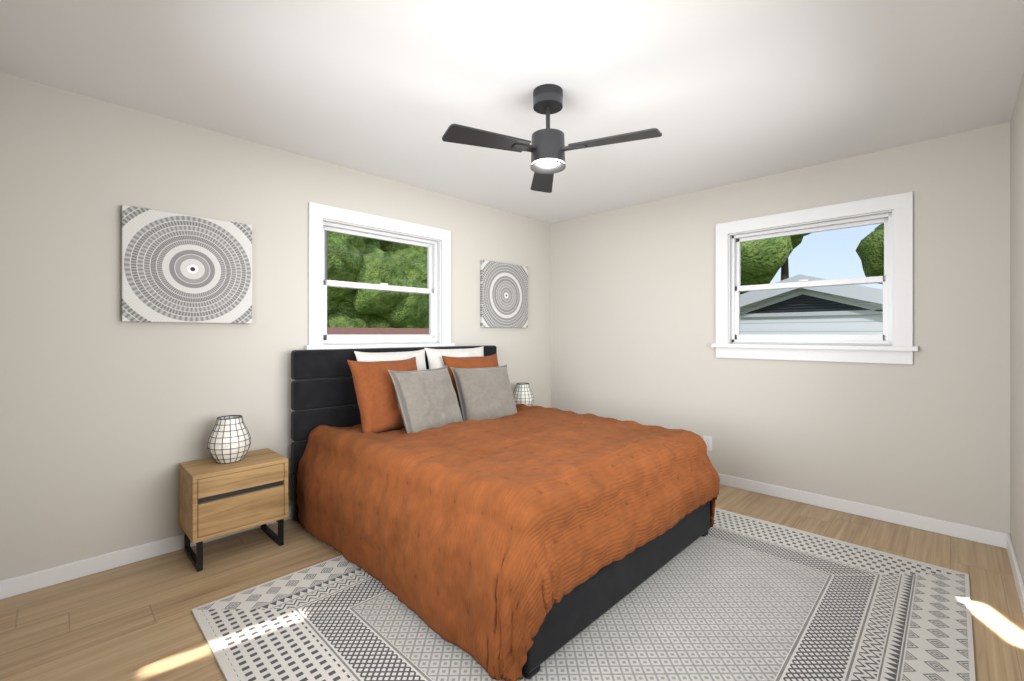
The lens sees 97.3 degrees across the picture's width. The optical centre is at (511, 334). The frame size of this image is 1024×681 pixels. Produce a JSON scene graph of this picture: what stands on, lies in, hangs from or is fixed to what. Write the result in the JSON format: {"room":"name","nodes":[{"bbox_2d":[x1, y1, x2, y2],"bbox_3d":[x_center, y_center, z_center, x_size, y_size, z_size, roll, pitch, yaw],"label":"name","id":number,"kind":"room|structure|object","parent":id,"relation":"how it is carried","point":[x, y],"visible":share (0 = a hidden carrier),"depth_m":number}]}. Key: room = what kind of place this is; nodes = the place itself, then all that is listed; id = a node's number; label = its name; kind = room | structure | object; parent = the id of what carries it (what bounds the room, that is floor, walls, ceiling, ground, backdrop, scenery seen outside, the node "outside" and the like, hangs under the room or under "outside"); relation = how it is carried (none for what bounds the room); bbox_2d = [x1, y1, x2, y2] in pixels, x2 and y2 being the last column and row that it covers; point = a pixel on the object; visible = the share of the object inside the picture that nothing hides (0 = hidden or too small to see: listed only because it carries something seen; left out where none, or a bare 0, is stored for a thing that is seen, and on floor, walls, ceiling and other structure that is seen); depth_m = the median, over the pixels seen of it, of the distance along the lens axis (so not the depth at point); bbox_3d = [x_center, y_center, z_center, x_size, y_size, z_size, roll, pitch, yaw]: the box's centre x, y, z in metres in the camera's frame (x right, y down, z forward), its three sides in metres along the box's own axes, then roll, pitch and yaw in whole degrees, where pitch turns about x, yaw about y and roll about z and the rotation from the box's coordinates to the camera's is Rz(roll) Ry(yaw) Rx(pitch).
{"room":"bedroom","nodes":[
{"label":"bedroom","id":0,"kind":"room"},
{"bbox_2d":[0,72,550,580],"bbox_3d":[-1.032,0.006,3.560,0.150,2.440,4.320,0,0,44],"label":"wall","id":1,"kind":"structure","parent":0,"point":[108,416],"depth_m":2.43},
{"bbox_2d":[0,580,3,599],"bbox_3d":[-1.172,1.183,0.894,3.330,0.085,0.015,0,0,44],"label":"baseboard","id":2,"kind":"structure","parent":1,"relation":"attached to","point":[1,582],"depth_m":2.08},
{"bbox_2d":[4,505,292,598],"bbox_3d":[-0.974,1.183,3.503,0.015,0.085,4.020,0,0,44],"label":"baseboard","id":3,"kind":"structure","parent":1,"relation":"attached to","point":[21,584],"depth_m":2.31},
{"bbox_2d":[121,205,251,323],"bbox_3d":[-1.844,-0.374,2.595,0.035,0.615,0.615,0,0,44],"label":"art","id":4,"kind":"object","parent":1,"relation":"attached to","point":[179,268],"visible":0.9,"depth_m":2.55},
{"bbox_2d":[304,202,454,349],"bbox_3d":[-1.009,-0.356,3.551,0.195,1.095,1.260,0,0,44],"label":"window","id":5,"kind":"structure","parent":1,"relation":"in","point":[434,241],"depth_m":3.47},
{"bbox_2d":[480,260,527,327],"bbox_3d":[-0.067,-0.379,4.409,0.035,0.625,0.625,0,0,44],"label":"art","id":6,"kind":"object","parent":1,"relation":"attached to","point":[503,295],"visible":1,"depth_m":4.37},
{"bbox_2d":[0,484,1023,680],"bbox_3d":[0.230,1.286,2.322,3.686,0.120,4.320,0,0,44],"label":"floor","id":7,"kind":"structure","parent":0,"point":[135,621],"depth_m":2.08},
{"bbox_2d":[179,415,287,571],"bbox_3d":[-1.593,0.850,2.587,0.350,0.752,0.465,0,0,44],"label":"nightstand","id":8,"kind":"object","parent":7,"relation":"on","point":[233,484],"visible":0.98,"depth_m":2.49},
{"bbox_2d":[513,383,545,407],"bbox_3d":[0.132,0.850,4.347,0.350,0.752,0.465,0,0,44],"label":"lamp","id":9,"kind":"object","parent":7,"relation":"on","point":[522,393],"visible":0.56,"depth_m":4.28},
{"bbox_2d":[192,508,975,680],"bbox_3d":[0.449,1.220,2.136,2.460,0.010,2.820,0,0,44],"label":"rug","id":10,"kind":"object","parent":7,"relation":"on","point":[730,596],"visible":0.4,"depth_m":1.88},
{"bbox_2d":[291,345,719,680],"bbox_3d":[-0.067,0.659,2.834,2.129,1.112,1.854,0,0,44],"label":"bed","id":11,"kind":"object","parent":10,"relation":"on","point":[458,497],"visible":1,"depth_m":2.12},
{"bbox_2d":[0,0,1023,223],"bbox_3d":[0.230,-1.264,2.322,3.686,0.100,4.320,0,0,44],"label":"ceiling","id":12,"kind":"structure","parent":0,"point":[716,93],"depth_m":2.12},
{"bbox_2d":[442,84,661,192],"bbox_3d":[0.184,-1.024,2.174,0.958,0.380,0.964,0,0,44],"label":"fan","id":13,"kind":"object","parent":12,"relation":"hanging from","point":[547,148],"visible":1,"depth_m":2.18},
{"bbox_2d":[551,122,1009,533],"bbox_3d":[1.690,0.006,3.812,3.686,2.440,0.150,0,0,44],"label":"wall","id":14,"kind":"structure","parent":0,"point":[926,433],"depth_m":3.18},
{"bbox_2d":[703,436,711,450],"bbox_3d":[1.633,0.908,3.755,0.072,0.116,0.010,0,0,44],"label":"electrical outlet","id":15,"kind":"object","parent":14,"relation":"attached to","point":[707,440],"visible":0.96,"depth_m":3.75},
{"bbox_2d":[711,192,917,363],"bbox_3d":[2.155,-0.356,3.325,1.260,1.095,0.195,0,0,44],"label":"window","id":16,"kind":"structure","parent":14,"relation":"in","point":[893,344],"depth_m":3.18},
{"bbox_2d":[718,473,999,546],"bbox_3d":[1.630,1.183,3.754,3.330,0.085,0.015,0,0,44],"label":"baseboard","id":17,"kind":"structure","parent":14,"relation":"attached to","point":[962,531],"depth_m":3.00},
{"bbox_2d":[1010,72,1023,581],"bbox_3d":[1.493,0.006,1.085,0.150,2.440,4.320,0,0,44],"label":"wall","id":18,"kind":"structure","parent":0,"point":[1017,328],"depth_m":2.28},
{"bbox_2d":[1000,532,1023,616],"bbox_3d":[1.435,1.183,1.142,0.015,0.085,4.020,0,0,44],"label":"baseboard","id":19,"kind":"structure","parent":18,"relation":"attached to","point":[1005,539],"depth_m":2.27},
{"label":"outside","id":20,"kind":"structure","parent":0,"visible":0},
{"bbox_3d":[0.428,1.876,4.943,80.000,0.200,80.000,0,0,44],"label":"ground","id":21,"kind":"structure","parent":20,"visible":0},
{"bbox_2d":[325,231,425,279],"bbox_3d":[-7.553,-2.724,8.914,0.460,9.000,18.500,0,0,44],"label":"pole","id":22,"kind":"object","parent":21,"relation":"on","point":[326,249],"depth_m":11.47},
{"bbox_2d":[327,327,428,334],"bbox_3d":[-5.157,1.526,15.317,4.300,3.500,9.800,0,0,44],"label":"house","id":23,"kind":"structure","parent":21,"relation":"on","point":[373,331],"depth_m":15.44},
{"bbox_2d":[327,223,883,328],"bbox_3d":[-1.577,-7.629,18.575,47.151,19.320,36.284,0,0,44],"label":"trees","id":24,"kind":"object","parent":21,"relation":"on","point":[763,261],"depth_m":22.07},
{"bbox_2d":[740,274,882,334],"bbox_3d":[5.979,0.436,8.464,4.040,2.680,4.700,0,0,44],"label":"house","id":25,"kind":"structure","parent":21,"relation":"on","point":[844,310],"depth_m":6.84}
]}

